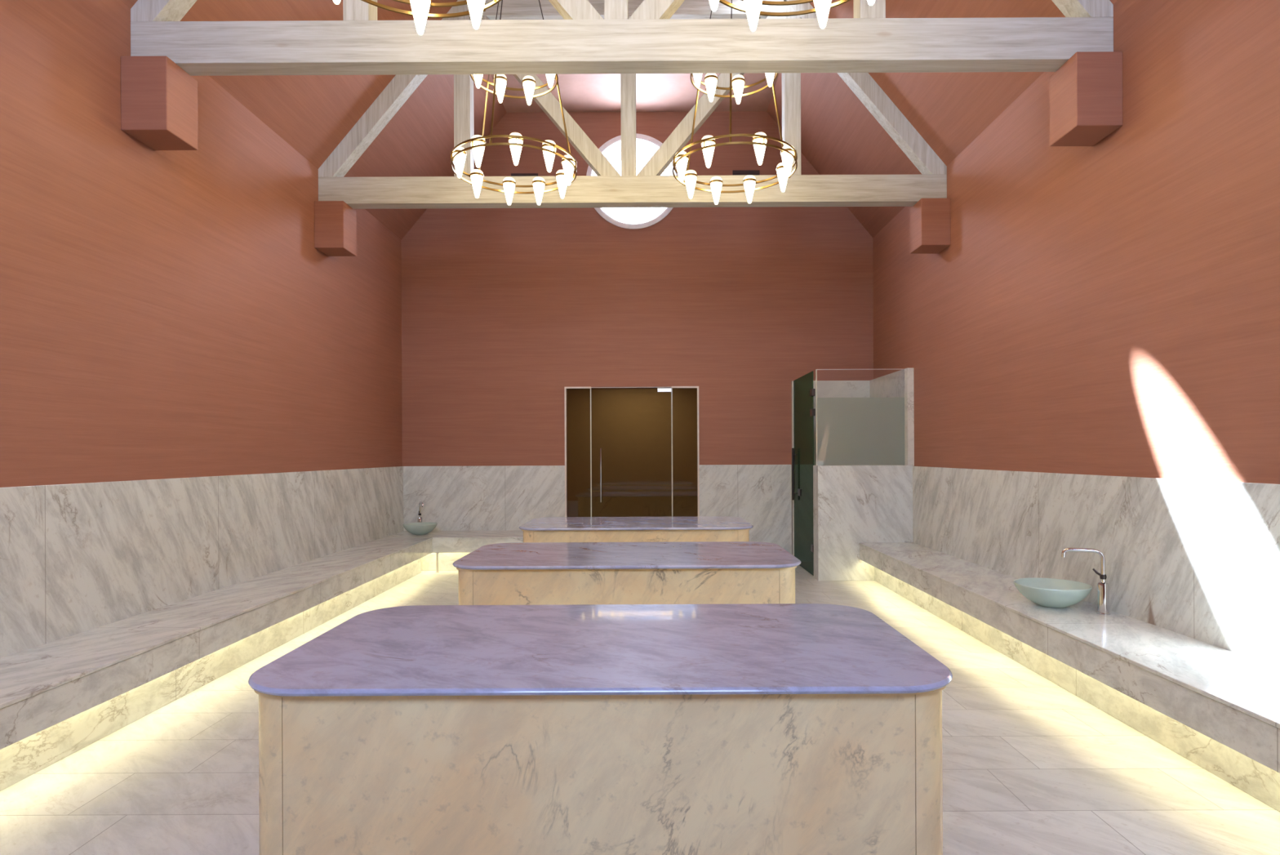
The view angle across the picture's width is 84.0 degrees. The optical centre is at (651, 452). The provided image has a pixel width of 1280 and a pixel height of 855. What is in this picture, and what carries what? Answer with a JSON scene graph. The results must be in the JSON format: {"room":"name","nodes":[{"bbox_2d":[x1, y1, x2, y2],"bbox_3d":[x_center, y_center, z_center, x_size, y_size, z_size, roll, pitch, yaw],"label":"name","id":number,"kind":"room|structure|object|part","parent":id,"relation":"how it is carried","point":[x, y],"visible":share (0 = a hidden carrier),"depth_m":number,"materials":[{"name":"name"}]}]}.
{"room":"spa","nodes":[
{"label":"spa","id":0,"kind":"room"},
{"bbox_2d":[0,0,402,487],"bbox_3d":[-3.583,-0.709,3.400,0.300,4.450,12.800,0,0,0],"label":"wall","id":1,"kind":"structure","parent":0,"point":[164,313],"depth_m":5.00,"materials":[{"name":"red paint"}]},
{"bbox_2d":[120,56,197,150],"bbox_3d":[-3.291,-2.335,4.770,0.300,0.480,0.320,0,0,0],"label":"corbel","id":2,"kind":"object","parent":1,"relation":"attached to","point":[159,99],"visible":1,"depth_m":4.61,"materials":[{"name":"red paint"}]},
{"bbox_2d":[0,466,403,657],"bbox_3d":[-3.416,0.848,3.400,0.020,1.335,12.800,0,0,0],"label":"wall cladding","id":3,"kind":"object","parent":1,"relation":"attached to","point":[75,558],"depth_m":4.89,"materials":[{"name":"grey stone"}]},
{"bbox_2d":[314,200,356,256],"bbox_3d":[-3.291,-2.335,7.420,0.300,0.480,0.320,0,0,0],"label":"corbel","id":4,"kind":"object","parent":1,"relation":"attached to","point":[335,221],"visible":1,"depth_m":7.26,"materials":[{"name":"red paint"}]},
{"bbox_2d":[120,0,506,239],"bbox_3d":[-2.869,-3.912,3.415,1.758,1.950,13.430,0,0,0],"label":"ceiling","id":5,"kind":"structure","parent":0,"point":[313,114],"depth_m":7.09,"materials":[{"name":"red paint"}]},
{"bbox_2d":[490,73,779,112],"bbox_3d":[-0.201,-4.724,3.415,3.703,0.050,13.430,0,0,0],"label":"ceiling","id":6,"kind":"structure","parent":0,"point":[655,92],"depth_m":9.31,"materials":[{"name":"paint"}]},
{"bbox_2d":[333,0,501,35],"bbox_3d":[-1.162,-3.476,3.380,1.048,2.436,1.049,0,0,0],"label":"chandelier","id":7,"kind":"object","parent":6,"relation":"hanging from","point":[420,8],"visible":1,"depth_m":3.81,"materials":[{"name":"white glass"}]},
{"bbox_3d":[-1.579,-2.378,3.568,0.112,0.250,0.112,0,0,24],"label":"lamp shade","id":8,"kind":"part","parent":7,"relation":"part of","materials":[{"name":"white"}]},
{"bbox_3d":[-1.245,-2.379,3.833,0.112,0.250,0.112,0,0,-11],"label":"lamp shade","id":9,"kind":"part","parent":7,"relation":"part of","materials":[{"name":"white glass"}]},
{"bbox_3d":[-0.933,-2.381,3.784,0.112,0.250,0.112,0,0,29],"label":"lamp shade","id":10,"kind":"part","parent":7,"relation":"part of","materials":[{"name":"white glass"}]},
{"bbox_2d":[450,0,577,204],"bbox_3d":[-1.159,-3.474,6.030,1.081,2.439,1.075,0,0,0],"label":"chandelier","id":11,"kind":"object","parent":6,"relation":"hanging from","point":[564,176],"visible":0.83,"depth_m":6.08,"materials":[{"name":"white glass"}]},
{"bbox_3d":[-1.572,-2.378,5.827,0.112,0.250,0.112,0,0,-26],"label":"lamp shade","id":12,"kind":"part","parent":11,"relation":"part of","materials":[{"name":"white glass"}]},
{"bbox_3d":[-1.540,-2.378,6.288,0.112,0.250,0.112,0,0,34],"label":"lamp shade","id":13,"kind":"part","parent":11,"relation":"part of","materials":[{"name":"white glass"}]},
{"bbox_3d":[-1.367,-2.379,5.618,0.112,0.250,0.112,0,0,27],"label":"lamp shade","id":14,"kind":"part","parent":11,"relation":"part of","materials":[{"name":"white glass"}]},
{"bbox_3d":[-1.468,-3.218,6.030,0.112,0.250,0.112,0,0,0],"label":"lamp shade","id":15,"kind":"part","parent":11,"relation":"part of","materials":[{"name":"white glass"}]},
{"bbox_3d":[-1.494,-2.828,6.311,0.171,0.873,0.017,0,0,40],"label":"rod","id":16,"kind":"part","parent":11,"relation":"part of","materials":[{"name":"gold metal"}]},
{"bbox_3d":[-1.235,-2.829,5.599,0.016,0.873,0.172,0,0,10],"label":"rod","id":17,"kind":"part","parent":11,"relation":"part of","materials":[{"name":"gold metal"}]},
{"bbox_3d":[-1.332,-3.219,6.285,0.112,0.250,0.112,0,0,-34],"label":"lamp shade","id":18,"kind":"part","parent":11,"relation":"part of","materials":[{"name":"white glass"}]},
{"bbox_3d":[-1.292,-2.379,6.472,0.112,0.250,0.112,0,0,-17],"label":"lamp shade","id":19,"kind":"part","parent":11,"relation":"part of","materials":[{"name":"white glass"}]},
{"bbox_3d":[-1.061,-2.380,5.578,0.112,0.250,0.112,0,0,-12],"label":"lamp shade","id":20,"kind":"part","parent":11,"relation":"part of","materials":[{"name":"white glass"}]},
{"bbox_3d":[-1.086,-3.220,6.328,0.112,0.250,0.112,0,0,14],"label":"lamp shade","id":21,"kind":"part","parent":11,"relation":"part of","materials":[{"name":"white glass"}]},
{"bbox_3d":[-1.022,-2.380,6.472,0.112,0.250,0.112,0,0,17],"label":"lamp shade","id":22,"kind":"part","parent":11,"relation":"part of","materials":[{"name":"white glass"}]},
{"bbox_3d":[-0.819,-2.381,5.715,0.112,0.250,0.112,0,0,43],"label":"lamp shade","id":23,"kind":"part","parent":11,"relation":"part of","materials":[{"name":"white glass"}]},
{"bbox_3d":[-0.854,-3.221,6.030,0.112,0.250,0.112,0,0,0],"label":"lamp shade","id":24,"kind":"part","parent":11,"relation":"part of","materials":[{"name":"white glass"}]},
{"bbox_3d":[-0.788,-2.381,6.308,0.112,0.250,0.112,0,0,-37],"label":"lamp shade","id":25,"kind":"part","parent":11,"relation":"part of","materials":[{"name":"white glass"}]},
{"bbox_3d":[-0.748,-2.832,6.180,0.171,0.873,0.017,0,0,-20],"label":"rod","id":26,"kind":"part","parent":11,"relation":"part of","materials":[{"name":"gold metal"}]},
{"bbox_3d":[-0.696,-2.382,5.998,0.112,0.250,0.112,0,0,4],"label":"lamp shade","id":27,"kind":"part","parent":11,"relation":"part of","materials":[{"name":"white glass"}]},
{"bbox_2d":[130,0,1113,75],"bbox_3d":[-0.197,-3.662,4.780,6.500,2.145,0.160,0,0,0],"label":"roof truss","id":28,"kind":"object","parent":6,"relation":"attached to","point":[648,42],"visible":0.91,"depth_m":4.70,"materials":[{"name":"beige wood"}]},
{"bbox_3d":[-1.957,-3.745,4.780,0.170,1.772,0.156,0,0,0],"label":"queen post","id":29,"kind":"part","parent":28,"relation":"part of","materials":[{"name":"brown wood"}]},
{"bbox_3d":[-0.237,-3.698,4.780,0.156,1.662,0.152,0,0,0],"label":"king post","id":30,"kind":"part","parent":28,"relation":"part of","materials":[{"name":"brown wood"}]},
{"bbox_3d":[1.463,-3.761,4.780,0.170,1.772,0.156,0,0,0],"label":"queen post","id":31,"kind":"part","parent":28,"relation":"part of","materials":[{"name":"brown wood"}]},
{"bbox_2d":[318,0,946,208],"bbox_3d":[-0.197,-3.662,7.430,6.500,2.145,0.160,0,0,0],"label":"roof truss","id":32,"kind":"object","parent":6,"relation":"attached to","point":[608,188],"visible":0.64,"depth_m":7.35,"materials":[{"name":"beige wood"}]},
{"bbox_3d":[-1.957,-3.745,7.430,0.170,1.772,0.156,0,0,0],"label":"queen post","id":33,"kind":"part","parent":32,"relation":"part of","materials":[{"name":"brown wood"}]},
{"bbox_3d":[-0.237,-3.698,7.430,0.156,1.662,0.152,0,0,0],"label":"king post","id":34,"kind":"part","parent":32,"relation":"part of","materials":[{"name":"brown wood"}]},
{"bbox_3d":[1.463,-3.761,7.430,0.170,1.772,0.156,0,0,0],"label":"queen post","id":35,"kind":"part","parent":32,"relation":"part of","materials":[{"name":"brown wood"}]},
{"bbox_2d":[672,0,797,204],"bbox_3d":[0.700,-3.484,6.030,1.048,2.436,1.048,0,0,0],"label":"chandelier","id":36,"kind":"object","parent":6,"relation":"hanging from","point":[788,153],"visible":0.7,"depth_m":6.13,"materials":[{"name":"white glass"}]},
{"bbox_3d":[0.253,-2.386,5.934,0.112,0.250,0.112,0,0,-12],"label":"lamp shade","id":37,"kind":"part","parent":36,"relation":"part of","materials":[{"name":"white glass"}]},
{"bbox_3d":[0.351,-2.387,6.327,0.112,0.250,0.112,0,0,40],"label":"lamp shade","id":38,"kind":"part","parent":36,"relation":"part of","materials":[{"name":"white glass"}]},
{"bbox_3d":[0.368,-2.837,6.311,0.171,0.873,0.017,0,0,40],"label":"rod","id":39,"kind":"part","parent":36,"relation":"part of","materials":[{"name":"gold metal"}]},
{"bbox_3d":[0.395,-3.227,6.030,0.112,0.250,0.112,0,0,0],"label":"lamp shade","id":40,"kind":"part","parent":36,"relation":"part of","materials":[{"name":"white glass"}]},
{"bbox_3d":[0.454,-2.387,5.643,0.112,0.250,0.112,0,0,33],"label":"lamp shade","id":41,"kind":"part","parent":36,"relation":"part of","materials":[{"name":"white glass"}]},
{"bbox_3d":[0.530,-3.227,6.285,0.112,0.250,0.112,0,0,-34],"label":"lamp shade","id":42,"kind":"part","parent":36,"relation":"part of","materials":[{"name":"white glass"}]},
{"bbox_3d":[0.594,-2.388,6.478,0.112,0.250,0.112,0,0,-14],"label":"lamp shade","id":43,"kind":"part","parent":36,"relation":"part of","materials":[{"name":"white glass"}]},
{"bbox_3d":[0.627,-2.838,5.599,0.016,0.873,0.172,0,0,10],"label":"rod","id":44,"kind":"part","parent":36,"relation":"part of","materials":[{"name":"gold metal"}]},
{"bbox_3d":[0.776,-3.228,6.328,0.112,0.250,0.112,0,0,14],"label":"lamp shade","id":45,"kind":"part","parent":36,"relation":"part of","materials":[{"name":"white glass"}]},
{"bbox_3d":[0.893,-2.389,6.452,0.112,0.250,0.112,0,0,24],"label":"lamp shade","id":46,"kind":"part","parent":36,"relation":"part of","materials":[{"name":"white glass"}]},
{"bbox_3d":[0.856,-2.389,5.593,0.112,0.250,0.112,0,0,-19],"label":"lamp shade","id":47,"kind":"part","parent":36,"relation":"part of","materials":[{"name":"white glass"}]},
{"bbox_3d":[1.008,-3.230,6.030,0.112,0.250,0.112,0,0,0],"label":"lamp shade","id":48,"kind":"part","parent":36,"relation":"part of","materials":[{"name":"white glass"}]},
{"bbox_3d":[1.114,-2.840,6.180,0.171,0.873,0.017,0,0,-20],"label":"rod","id":49,"kind":"part","parent":36,"relation":"part of","materials":[{"name":"gold metal"}]},
{"bbox_3d":[1.145,-2.390,6.173,0.112,0.250,0.112,0,0,-18],"label":"lamp shade","id":50,"kind":"part","parent":36,"relation":"part of","materials":[{"name":"white glass"}]},
{"bbox_3d":[1.121,-2.390,5.827,0.112,0.250,0.112,0,0,26],"label":"lamp shade","id":51,"kind":"part","parent":36,"relation":"part of","materials":[{"name":"white glass"}]},
{"bbox_2d":[709,0,875,31],"bbox_3d":[0.700,-3.484,3.377,1.048,2.436,1.054,0,0,0],"label":"chandelier","id":52,"kind":"object","parent":6,"relation":"hanging from","point":[753,7],"visible":1,"depth_m":3.79,"materials":[{"name":"white glass"}]},
{"bbox_3d":[0.322,-2.386,3.638,0.112,0.250,0.112,0,0,34],"label":"lamp shade","id":53,"kind":"part","parent":52,"relation":"part of","materials":[{"name":"white glass"}]},
{"bbox_3d":[0.547,-2.388,3.814,0.112,0.250,0.112,0,0,-20],"label":"lamp shade","id":54,"kind":"part","parent":52,"relation":"part of","materials":[{"name":"white glass"}]},
{"bbox_3d":[0.915,-2.389,3.792,0.112,0.250,0.112,0,0,27],"label":"lamp shade","id":55,"kind":"part","parent":52,"relation":"part of","materials":[{"name":"white glass"}]},
{"bbox_3d":[1.113,-2.390,3.597,0.112,0.250,0.112,0,0,-28],"label":"lamp shade","id":56,"kind":"part","parent":52,"relation":"part of","materials":[{"name":"white glass"}]},
{"bbox_2d":[401,111,873,466],"bbox_3d":[-0.187,-1.599,9.965,6.500,6.200,0.330,0,0,0],"label":"wall","id":57,"kind":"structure","parent":0,"point":[504,310],"depth_m":9.80,"materials":[{"name":"red paint"}]},
{"bbox_2d":[511,173,537,176],"bbox_3d":[-1.742,-3.767,9.789,0.370,0.160,0.021,0,0,0],"label":"air vent","id":58,"kind":"object","parent":57,"relation":"in","point":[512,174],"visible":0.27,"depth_m":9.79,"materials":[{"name":"metal"}]},
{"bbox_2d":[403,464,791,553],"bbox_3d":[-0.736,0.836,9.790,5.340,1.335,0.020,0,0,0],"label":"wall cladding","id":59,"kind":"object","parent":57,"relation":"attached to","point":[477,497],"depth_m":9.78,"materials":[{"name":"grey stone"}]},
{"bbox_2d":[564,386,699,516],"bbox_3d":[-0.262,0.293,9.802,1.847,2.416,0.116,0,0,0],"label":"door","id":60,"kind":"structure","parent":57,"relation":"in","point":[630,451],"depth_m":9.81,"materials":[{"name":"brown glass"}]},
{"bbox_3d":[-1.000,0.307,9.818,0.327,2.394,0.012,0,0,0],"label":"pane","id":61,"kind":"part","parent":60,"relation":"part of","materials":[{"name":"brown glass"}]},
{"bbox_3d":[-0.689,0.303,9.778,0.021,0.740,0.068,0,0,0],"label":"handle","id":62,"kind":"part","parent":60,"relation":"part of","materials":[{"name":"silver metal"}]},
{"bbox_3d":[0.469,0.301,9.818,0.341,2.394,0.012,0,0,0],"label":"pane","id":63,"kind":"part","parent":60,"relation":"part of","materials":[{"name":"brown glass"}]},
{"bbox_2d":[586,133,678,229],"bbox_3d":[-0.242,-3.739,9.940,1.310,1.310,0.320,0,0,0],"label":"window","id":64,"kind":"structure","parent":57,"relation":"in","point":[631,218],"depth_m":10.00,"materials":[{"name":"white glass"}]},
{"bbox_3d":[-0.242,-3.739,10.030,1.176,1.176,0.060,0,0,0],"label":"sash","id":65,"kind":"part","parent":64,"relation":"part of","materials":[{"name":"white paint"}]},
{"bbox_3d":[-0.242,-3.739,10.030,1.070,1.070,0.001,0,0,0],"label":"pane","id":66,"kind":"part","parent":64,"relation":"part of","materials":[{"name":"white glass"}]},
{"bbox_2d":[732,169,759,175],"bbox_3d":[1.308,-3.811,9.789,0.370,0.160,0.021,0,0,0],"label":"air vent","id":67,"kind":"object","parent":57,"relation":"in","point":[742,172],"visible":0.47,"depth_m":9.79,"materials":[{"name":"metal"}]},
{"bbox_2d":[791,380,869,555],"bbox_3d":[2.466,0.249,9.765,1.060,2.480,0.070,0,0,0],"label":"trim","id":68,"kind":"structure","parent":57,"relation":"attached to","point":[825,388],"depth_m":9.73,"materials":[{"name":"metal"}]},
{"bbox_2d":[0,564,1279,854],"bbox_3d":[-0.173,1.601,3.350,7.300,0.200,13.500,0,0,0],"label":"floor","id":69,"kind":"structure","parent":0,"point":[1031,766],"depth_m":3.28,"materials":[{"name":"stone"}]},
{"bbox_2d":[0,537,432,791],"bbox_3d":[-3.084,1.291,3.000,0.640,0.445,12.000,0,0,0],"label":"stone bench","id":70,"kind":"object","parent":69,"relation":"on","point":[60,697],"visible":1,"depth_m":4.24,"materials":[{"name":"stone"}]},
{"bbox_3d":[-3.085,1.079,3.000,0.640,0.020,12.000,0,0,0],"label":"seat","id":71,"kind":"part","parent":70,"relation":"part of","materials":[{"name":"stone"}]},
{"bbox_2d":[382,530,523,572],"bbox_3d":[-2.369,1.288,9.390,2.070,0.445,0.780,0,0,0],"label":"stone bench","id":72,"kind":"object","parent":69,"relation":"on","point":[447,546],"visible":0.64,"depth_m":9.14,"materials":[{"name":"stone"}]},
{"bbox_2d":[402,521,437,534],"bbox_3d":[-3.041,0.999,9.360,0.433,0.139,0.433,0,0,0],"label":"bowl","id":73,"kind":"object","parent":72,"relation":"on","point":[422,527],"visible":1,"depth_m":9.24,"materials":[{"name":"green glass"}]},
{"bbox_2d":[417,501,423,522],"bbox_3d":[-3.091,0.859,9.554,0.080,0.420,0.275,0,0,-28],"label":"tap","id":74,"kind":"object","parent":72,"relation":"on","point":[419,518],"visible":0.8,"depth_m":9.62,"materials":[{"name":"silver metal"}]},
{"bbox_3d":[-3.085,0.759,9.541,0.025,0.220,0.247,0,0,-28],"label":"spout","id":75,"kind":"part","parent":74,"relation":"part of","materials":[{"name":"silver metal"}]},
{"bbox_3d":[-2.714,1.388,9.022,0.044,0.249,0.044,0,0,0],"label":"support leg","id":76,"kind":"part","parent":72,"relation":"part of","materials":[{"name":"stone"}]},
{"bbox_3d":[-2.370,1.076,9.390,2.070,0.020,0.780,0,0,0],"label":"seat","id":77,"kind":"part","parent":72,"relation":"part of","materials":[{"name":"stone"}]},
{"bbox_2d":[248,603,952,854],"bbox_3d":[-0.158,1.101,2.710,2.266,0.800,1.186,0,0,0],"label":"stone table","id":78,"kind":"object","parent":69,"relation":"on","point":[740,728],"visible":1,"depth_m":2.17,"materials":[{"name":"stone"}]},
{"bbox_3d":[-1.190,1.116,2.218,0.049,0.778,0.170,0,0,-45],"label":"corner panel","id":79,"kind":"part","parent":78,"relation":"part of","materials":[{"name":"stone"}]},
{"bbox_3d":[-0.158,1.112,2.175,1.927,0.778,0.020,0,0,0],"label":"panel","id":80,"kind":"part","parent":78,"relation":"part of","materials":[{"name":"stone"}]},
{"bbox_3d":[0.874,1.107,2.218,0.049,0.778,0.170,0,0,45],"label":"corner panel","id":81,"kind":"part","parent":78,"relation":"part of","materials":[{"name":"stone"}]},
{"bbox_2d":[453,541,800,604],"bbox_3d":[-0.155,1.101,5.020,2.266,0.800,1.186,0,0,0],"label":"stone table","id":82,"kind":"object","parent":69,"relation":"on","point":[684,572],"visible":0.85,"depth_m":4.47,"materials":[{"name":"stone"}]},
{"bbox_3d":[-1.187,1.116,4.528,0.049,0.778,0.170,0,0,-45],"label":"corner panel","id":83,"kind":"part","parent":82,"relation":"part of","materials":[{"name":"stone"}]},
{"bbox_3d":[-0.155,1.112,4.485,1.927,0.778,0.020,0,0,0],"label":"panel","id":84,"kind":"part","parent":82,"relation":"part of","materials":[{"name":"stone"}]},
{"bbox_3d":[0.877,1.107,4.528,0.049,0.778,0.170,0,0,45],"label":"corner panel","id":85,"kind":"part","parent":82,"relation":"part of","materials":[{"name":"stone"}]},
{"bbox_2d":[519,515,753,542],"bbox_3d":[-0.143,1.101,7.260,2.266,0.800,1.186,0,0,0],"label":"stone table","id":86,"kind":"object","parent":69,"relation":"on","point":[671,528],"visible":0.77,"depth_m":6.71,"materials":[{"name":"stone"}]},
{"bbox_3d":[-1.175,1.116,6.768,0.049,0.778,0.170,0,0,-45],"label":"corner panel","id":87,"kind":"part","parent":86,"relation":"part of","materials":[{"name":"stone"}]},
{"bbox_3d":[-0.143,1.112,6.725,1.927,0.778,0.020,0,0,0],"label":"panel","id":88,"kind":"part","parent":86,"relation":"part of","materials":[{"name":"stone"}]},
{"bbox_3d":[0.889,1.107,6.768,0.049,0.778,0.170,0,0,45],"label":"corner panel","id":89,"kind":"part","parent":86,"relation":"part of","materials":[{"name":"stone"}]},
{"bbox_2d":[858,542,1279,811],"bbox_3d":[2.741,1.265,2.650,0.630,0.445,11.300,0,0,0],"label":"stone bench","id":90,"kind":"object","parent":69,"relation":"on","point":[1217,708],"visible":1,"depth_m":3.89,"materials":[{"name":"stone"}]},
{"bbox_2d":[1013,577,1092,607],"bbox_3d":[2.739,0.967,4.860,0.470,0.151,0.470,0,0,0],"label":"sink","id":91,"kind":"object","parent":90,"relation":"on","point":[1046,592],"visible":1,"depth_m":4.78,"materials":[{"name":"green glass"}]},
{"bbox_3d":[2.740,1.053,2.650,0.630,0.020,11.300,0,0,0],"label":"seat","id":92,"kind":"part","parent":90,"relation":"part of","materials":[{"name":"stone"}]},
{"bbox_2d":[1061,547,1111,614],"bbox_3d":[2.849,0.832,4.664,0.275,0.420,0.080,0,0,30],"label":"tap","id":93,"kind":"object","parent":90,"relation":"on","point":[1103,587],"visible":1,"depth_m":4.60,"materials":[{"name":"silver metal"}]},
{"bbox_3d":[2.837,0.733,4.671,0.247,0.220,0.025,0,0,30],"label":"spout","id":94,"kind":"part","parent":93,"relation":"part of","materials":[{"name":"silver metal"}]},
{"bbox_3d":[2.917,0.785,4.626,0.080,0.064,0.040,0,0,34],"label":"lever","id":95,"kind":"part","parent":93,"relation":"part of","materials":[{"name":"metal"}]},
{"bbox_2d":[813,465,914,580],"bbox_3d":[2.512,0.816,8.425,1.124,1.345,0.250,0,0,0],"label":"wall partition","id":96,"kind":"structure","parent":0,"point":[853,504],"depth_m":8.30,"materials":[{"name":"stone"}]},
{"bbox_2d":[791,370,815,575],"bbox_3d":[1.948,0.245,9.132,0.069,2.468,1.185,0,0,-2],"label":"door","id":97,"kind":"structure","parent":96,"relation":"attached to","point":[804,392],"depth_m":9.09,"materials":[{"name":"green glass"}]},
{"bbox_3d":[1.927,0.281,9.580,0.058,0.700,0.027,0,0,0],"label":"handle","id":98,"kind":"part","parent":97,"relation":"part of","materials":[{"name":"metal"}]},
{"bbox_2d":[815,368,904,465],"bbox_3d":[2.470,-0.425,8.400,1.046,1.137,0.016,0,0,0],"label":"glass screen","id":99,"kind":"object","parent":96,"relation":"on","point":[850,431],"visible":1,"depth_m":8.39,"materials":[{"name":"glass"}]},
{"bbox_3d":[2.474,-0.256,8.400,1.040,0.800,0.010,0,0,0],"label":"frosted pane","id":100,"kind":"part","parent":99,"relation":"part of","materials":[{"name":"white glass"}]},
{"bbox_2d":[766,0,1117,237],"bbox_3d":[2.473,-3.936,3.415,1.758,1.950,13.430,0,0,0],"label":"ceiling","id":101,"kind":"structure","parent":0,"point":[839,135],"depth_m":7.16,"materials":[{"name":"red paint"}]},
{"bbox_2d":[872,0,1279,484],"bbox_3d":[3.217,-0.740,3.400,0.300,4.450,12.800,0,0,0],"label":"wall","id":102,"kind":"structure","parent":0,"point":[1110,307],"depth_m":4.58,"materials":[{"name":"red paint"}]},
{"bbox_2d":[869,368,914,465],"bbox_3d":[3.034,0.246,9.050,0.075,2.480,1.500,0,0,0],"label":"trim","id":103,"kind":"structure","parent":102,"relation":"attached to","point":[900,384],"depth_m":8.38,"materials":[{"name":"stone"}]},
{"bbox_2d":[910,198,951,253],"bbox_3d":[2.909,-2.363,7.420,0.300,0.480,0.320,0,0,0],"label":"corbel","id":104,"kind":"object","parent":102,"relation":"attached to","point":[930,218],"visible":1,"depth_m":7.26,"materials":[{"name":"red paint"}]},
{"bbox_2d":[1049,51,1122,146],"bbox_3d":[2.909,-2.363,4.770,0.300,0.480,0.320,0,0,0],"label":"corbel","id":105,"kind":"object","parent":102,"relation":"attached to","point":[1086,91],"visible":1,"depth_m":4.61,"materials":[{"name":"red paint"}]},
{"bbox_2d":[912,466,1279,667],"bbox_3d":[3.064,0.819,2.650,0.020,1.335,11.300,0,0,0],"label":"wainscoting","id":106,"kind":"structure","parent":102,"relation":"attached to","point":[1197,559],"depth_m":4.46,"materials":[{"name":"grey stone"}]}
]}

